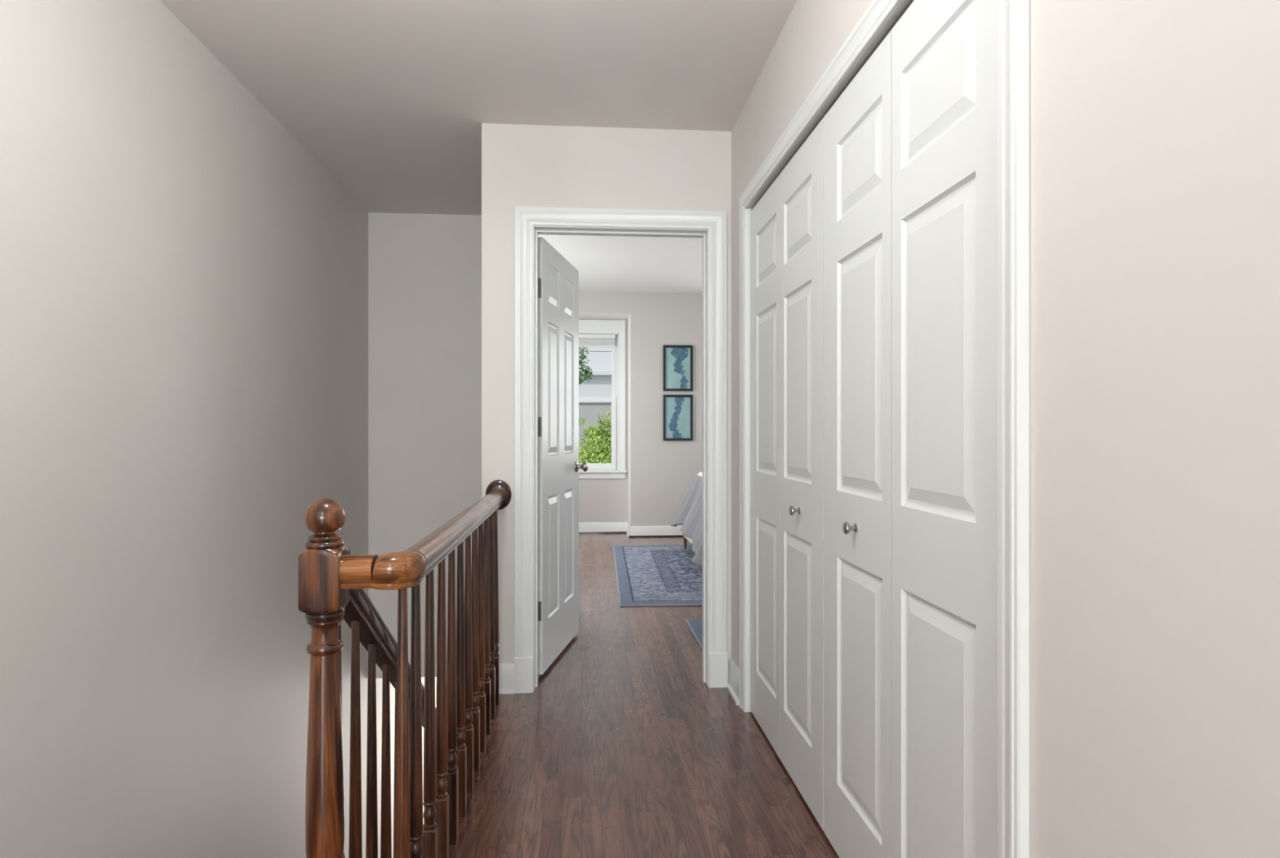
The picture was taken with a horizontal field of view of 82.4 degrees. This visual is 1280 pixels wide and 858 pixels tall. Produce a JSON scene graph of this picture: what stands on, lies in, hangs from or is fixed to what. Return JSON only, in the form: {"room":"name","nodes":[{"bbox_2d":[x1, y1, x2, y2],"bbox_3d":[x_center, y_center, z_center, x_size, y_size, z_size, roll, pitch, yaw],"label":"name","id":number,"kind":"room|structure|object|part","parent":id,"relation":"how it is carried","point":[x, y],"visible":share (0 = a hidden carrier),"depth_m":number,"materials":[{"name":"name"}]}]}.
{"room":"upstairs hallway","nodes":[
{"label":"upstairs hallway","id":0,"kind":"room"},
{"bbox_2d":[0,0,436,857],"bbox_3d":[-1.504,1.204,1.435,0.150,5.284,12.100,0,0,-5],"label":"wall","id":1,"kind":"structure","parent":0,"point":[184,283],"depth_m":2.24,"materials":[{"name":"beige paint"}]},
{"bbox_2d":[368,212,481,678],"bbox_3d":[-1.242,0.046,4.601,0.874,2.969,0.130,0,0,-5],"label":"wall","id":2,"kind":"structure","parent":0,"point":[424,270],"depth_m":4.53,"materials":[{"name":"beige paint"}]},
{"bbox_2d":[160,0,796,215],"bbox_3d":[-0.025,-1.398,0.048,2.878,0.120,9.400,0,0,-5],"label":"ceiling","id":3,"kind":"structure","parent":0,"point":[393,99],"depth_m":2.71,"materials":[{"name":"beige paint"}]},
{"bbox_2d":[481,123,731,681],"bbox_3d":[0.303,0.004,3.334,2.004,2.884,0.130,0,0,-5],"label":"wall","id":4,"kind":"structure","parent":0,"point":[522,165],"depth_m":3.21,"materials":[{"name":"beige paint"}]},
{"bbox_2d":[499,662,514,693],"bbox_3d":[-0.619,1.083,3.183,0.143,0.125,0.026,0,0,-5],"label":"baseboard","id":5,"kind":"structure","parent":4,"relation":"attached to","point":[506,670],"depth_m":3.19,"materials":[{"name":"white paint"}]},
{"bbox_2d":[537,236,588,674],"bbox_3d":[-0.414,0.119,3.730,0.167,2.017,0.747,0,0,8],"label":"door","id":6,"kind":"structure","parent":4,"relation":"in","point":[558,466],"depth_m":3.65,"materials":[{"name":"white paint"}]},
{"bbox_3d":[-0.320,0.202,4.028,0.066,0.062,0.062,0,0,8],"label":"knob","id":7,"kind":"part","parent":6,"relation":"part of","materials":[{"name":"silver metal"}]},
{"bbox_2d":[514,205,727,693],"bbox_3d":[-0.085,0.085,3.293,0.940,2.123,0.152,0,0,-5],"label":"door frame","id":8,"kind":"structure","parent":4,"relation":"attached to","point":[525,216],"depth_m":3.25,"materials":[{"name":"white paint"}]},
{"bbox_2d":[537,234,702,293],"bbox_3d":[0.435,-1.534,5.881,4.900,0.120,4.924,0,0,-5],"label":"ceiling","id":9,"kind":"structure","parent":0,"point":[604,264],"depth_m":6.44,"materials":[{"name":"white paint"}]},
{"bbox_2d":[578,291,702,525],"bbox_3d":[0.259,-0.214,8.101,4.600,2.720,0.470,0,0,-5],"label":"wall","id":10,"kind":"structure","parent":0,"point":[662,473],"depth_m":7.86,"materials":[{"name":"grey paint"}]},
{"bbox_2d":[578,318,628,522],"bbox_3d":[-0.701,-0.047,8.185,1.140,2.386,0.150,0,0,-5],"label":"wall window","id":11,"kind":"structure","parent":10,"relation":"in","point":[600,500],"depth_m":8.14,"materials":[{"name":"grey paint"}]},
{"bbox_2d":[578,334,615,346],"bbox_3d":[-0.702,-0.990,8.111,0.855,0.135,0.038,0,0,-5],"label":"blind","id":12,"kind":"object","parent":11,"relation":"attached to","point":[584,340],"depth_m":8.11,"materials":[{"name":"white paint"}]},
{"bbox_2d":[578,320,626,478],"bbox_3d":[-0.695,-0.339,8.143,1.085,1.760,0.175,0,0,-5],"label":"window","id":13,"kind":"structure","parent":11,"relation":"attached to","point":[602,343],"depth_m":8.15,"materials":[{"name":"white paint"}]},
{"bbox_3d":[-0.702,0.034,8.143,0.770,0.687,0.004,0,0,-5],"label":"pane","id":14,"kind":"part","parent":13,"relation":"part of","materials":[{"name":"clear glass"}]},
{"bbox_3d":[-0.704,-0.683,8.179,0.784,0.654,0.004,0,0,-5],"label":"pane","id":15,"kind":"part","parent":13,"relation":"part of","materials":[{"name":"clear glass"}]},
{"bbox_3d":[-0.702,0.042,8.143,0.868,0.801,0.034,0,0,-5],"label":"sash","id":16,"kind":"part","parent":13,"relation":"part of","materials":[{"name":"white paint"}]},
{"bbox_3d":[-0.691,0.460,8.093,1.085,0.028,0.075,0,0,-5],"label":"sill","id":17,"kind":"part","parent":13,"relation":"part of","materials":[{"name":"white paint"}]},
{"bbox_3d":[-0.704,-0.691,8.179,0.868,0.733,0.034,0,0,-5],"label":"sash","id":18,"kind":"part","parent":13,"relation":"part of","materials":[{"name":"white paint"}]},
{"bbox_2d":[578,522,627,532],"bbox_3d":[-0.694,1.087,8.098,1.140,0.118,0.026,0,0,-5],"label":"baseboard","id":19,"kind":"structure","parent":11,"relation":"attached to","point":[583,526],"depth_m":8.12,"materials":[{"name":"white paint"}]},
{"bbox_2d":[578,313,630,524],"bbox_3d":[-0.682,-0.107,7.952,1.140,2.266,0.318,0,0,-5],"label":"trim","id":20,"kind":"structure","parent":10,"relation":"attached to","point":[580,315],"depth_m":7.96,"materials":[{"name":"white paint"}]},
{"bbox_2d":[626,522,631,537],"bbox_3d":[-0.126,1.089,7.988,0.026,0.115,0.334,0,0,-5],"label":"baseboard","id":21,"kind":"structure","parent":10,"relation":"attached to","point":[628,532],"depth_m":7.88,"materials":[{"name":"white paint"}]},
{"bbox_2d":[578,531,683,537],"bbox_3d":[0.656,1.138,8.028,3.820,0.016,0.326,0,0,-5],"label":"trim","id":22,"kind":"structure","parent":10,"relation":"attached to","point":[600,531],"depth_m":7.84,"materials":[{"name":"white wood"}]},
{"bbox_2d":[630,525,682,535],"bbox_3d":[1.236,1.089,7.930,2.680,0.115,0.026,0,0,-5],"label":"baseboard","id":23,"kind":"structure","parent":10,"relation":"attached to","point":[635,530],"depth_m":7.84,"materials":[{"name":"white paint"}]},
{"bbox_2d":[662,345,693,391],"bbox_3d":[0.409,-0.663,7.865,0.319,0.491,0.025,0,0,-5],"label":"framed picture","id":24,"kind":"object","parent":10,"relation":"attached to","point":[677,360],"visible":1,"depth_m":7.86,"materials":[{"name":"black"}]},
{"bbox_2d":[662,395,693,440],"bbox_3d":[0.409,-0.131,7.865,0.319,0.492,0.025,0,0,-5],"label":"framed picture","id":25,"kind":"object","parent":10,"relation":"attached to","point":[677,410],"visible":1,"depth_m":7.86,"materials":[{"name":"black"}]},
{"bbox_2d":[448,533,839,857],"bbox_3d":[0.753,1.156,1.886,4.600,0.020,12.640,0,0,-5],"label":"floor","id":26,"kind":"structure","parent":0,"point":[621,748],"depth_m":2.51,"materials":[{"name":"brown wood"}]},
{"bbox_2d":[297,480,511,857],"bbox_3d":[-0.621,0.643,2.326,0.253,1.005,1.734,0,0,-5],"label":"balustrade","id":27,"kind":"object","parent":26,"relation":"on","point":[468,692],"visible":1,"depth_m":1.59,"materials":[{"name":"brown wood"}]},
{"bbox_3d":[-0.643,0.675,1.494,0.080,0.942,0.080,0,0,-5],"label":"newel post","id":28,"kind":"part","parent":27,"relation":"part of","materials":[{"name":"brown wood"}]},
{"bbox_3d":[-0.553,0.289,2.371,0.064,0.064,1.624,0,0,-5],"label":"handrail","id":29,"kind":"part","parent":27,"relation":"part of","materials":[{"name":"brown wood"}]},
{"bbox_2d":[613,544,702,606],"bbox_3d":[0.750,1.139,6.018,1.900,0.012,2.460,0,0,-3],"label":"area rug","id":30,"kind":"object","parent":26,"relation":"on","point":[647,575],"visible":0.35,"depth_m":5.68,"materials":[{"name":"blue carpet"}]},
{"bbox_2d":[682,524,692,548],"bbox_3d":[1.541,0.545,6.382,2.156,1.199,1.580,0,0,-5],"label":"bed","id":31,"kind":"object","parent":30,"relation":"on","point":[686,539],"visible":0.08,"depth_m":6.97,"materials":[{"name":"beige fabric"}]},
{"bbox_3d":[0.433,1.066,6.986,0.042,0.134,0.042,0,0,-5],"label":"leg","id":32,"kind":"part","parent":31,"relation":"part of","materials":[{"name":"brown wood"}]},
{"bbox_2d":[670,475,702,567],"bbox_3d":[0.617,0.721,6.282,0.574,0.605,1.694,0,0,-5],"label":"quilt","id":33,"kind":"object","parent":31,"relation":"on","point":[689,515],"visible":0.34,"depth_m":6.31,"materials":[{"name":"grey fabric"}]},
{"bbox_2d":[684,617,702,649],"bbox_3d":[0.757,1.139,3.993,0.900,0.012,0.900,0,0,-5],"label":"rug","id":34,"kind":"object","parent":26,"relation":"on","point":[695,625],"visible":0.06,"depth_m":4.18,"materials":[{"name":"carpet"}]},
{"bbox_2d":[731,0,1279,857],"bbox_3d":[0.771,-0.146,-0.573,0.110,2.584,7.735,0,0,-5],"label":"wall","id":35,"kind":"structure","parent":0,"point":[1154,125],"depth_m":0.86,"materials":[{"name":"beige paint"}]},
{"bbox_2d":[726,657,739,705],"bbox_3d":[0.406,1.083,3.160,0.026,0.125,0.235,0,0,-5],"label":"baseboard","id":36,"kind":"structure","parent":35,"relation":"attached to","point":[733,683],"depth_m":3.15,"materials":[{"name":"white paint"}]},
{"bbox_2d":[750,117,823,831],"bbox_3d":[0.483,0.126,2.517,0.062,2.016,0.902,0,0,-5],"label":"door","id":37,"kind":"structure","parent":35,"relation":"in","point":[787,222],"depth_m":2.43,"materials":[{"name":"white paint"}]},
{"bbox_3d":[0.485,0.253,2.291,0.030,0.031,0.031,0,0,-5],"label":"knob","id":38,"kind":"part","parent":37,"relation":"part of","materials":[{"name":"silver metal"}]},
{"bbox_2d":[751,0,914,210],"bbox_3d":[0.542,-0.893,2.068,0.037,0.012,1.812,0,0,-5],"label":"door track","id":39,"kind":"object","parent":35,"relation":"attached to","point":[909,3],"visible":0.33,"depth_m":1.92,"materials":[{"name":"silver metal"}]},
{"bbox_2d":[739,0,1029,857],"bbox_3d":[0.551,0.088,2.071,0.128,2.115,1.949,0,0,-5],"label":"door frame","id":40,"kind":"structure","parent":35,"relation":"attached to","point":[1012,15],"depth_m":1.13,"materials":[{"name":"white paint"}]},
{"bbox_2d":[823,0,996,857],"bbox_3d":[0.555,0.126,1.612,0.062,2.016,0.902,0,0,-5],"label":"door","id":41,"kind":"structure","parent":35,"relation":"in","point":[910,143],"depth_m":1.51,"materials":[{"name":"white paint"}]},
{"bbox_3d":[0.522,0.244,1.819,0.030,0.031,0.031,0,0,-5],"label":"knob","id":42,"kind":"part","parent":41,"relation":"part of","materials":[{"name":"silver metal"}]},
{"bbox_3d":[-0.538,3.896,4.497,2.560,0.100,6.150,0,0,-5],"label":"floor","id":43,"kind":"structure","parent":0,"visible":0},
{"bbox_3d":[-1.147,2.565,3.257,0.830,2.463,3.476,0,0,-5],"label":"staircase","id":44,"kind":"structure","parent":43,"relation":"on","visible":0},
{"bbox_2d":[338,588,437,857],"bbox_3d":[-0.783,1.739,3.205,0.064,2.931,3.359,0,0,-5],"label":"balustrade","id":45,"kind":"object","parent":44,"relation":"on","point":[367,627],"visible":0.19,"depth_m":1.83,"materials":[{"name":"brown wood"}]},
{"bbox_3d":[-0.783,1.462,3.205,0.064,2.378,3.359,0,0,-5],"label":"handrail","id":46,"kind":"part","parent":45,"relation":"part of","materials":[{"name":"brown wood"}]}
]}

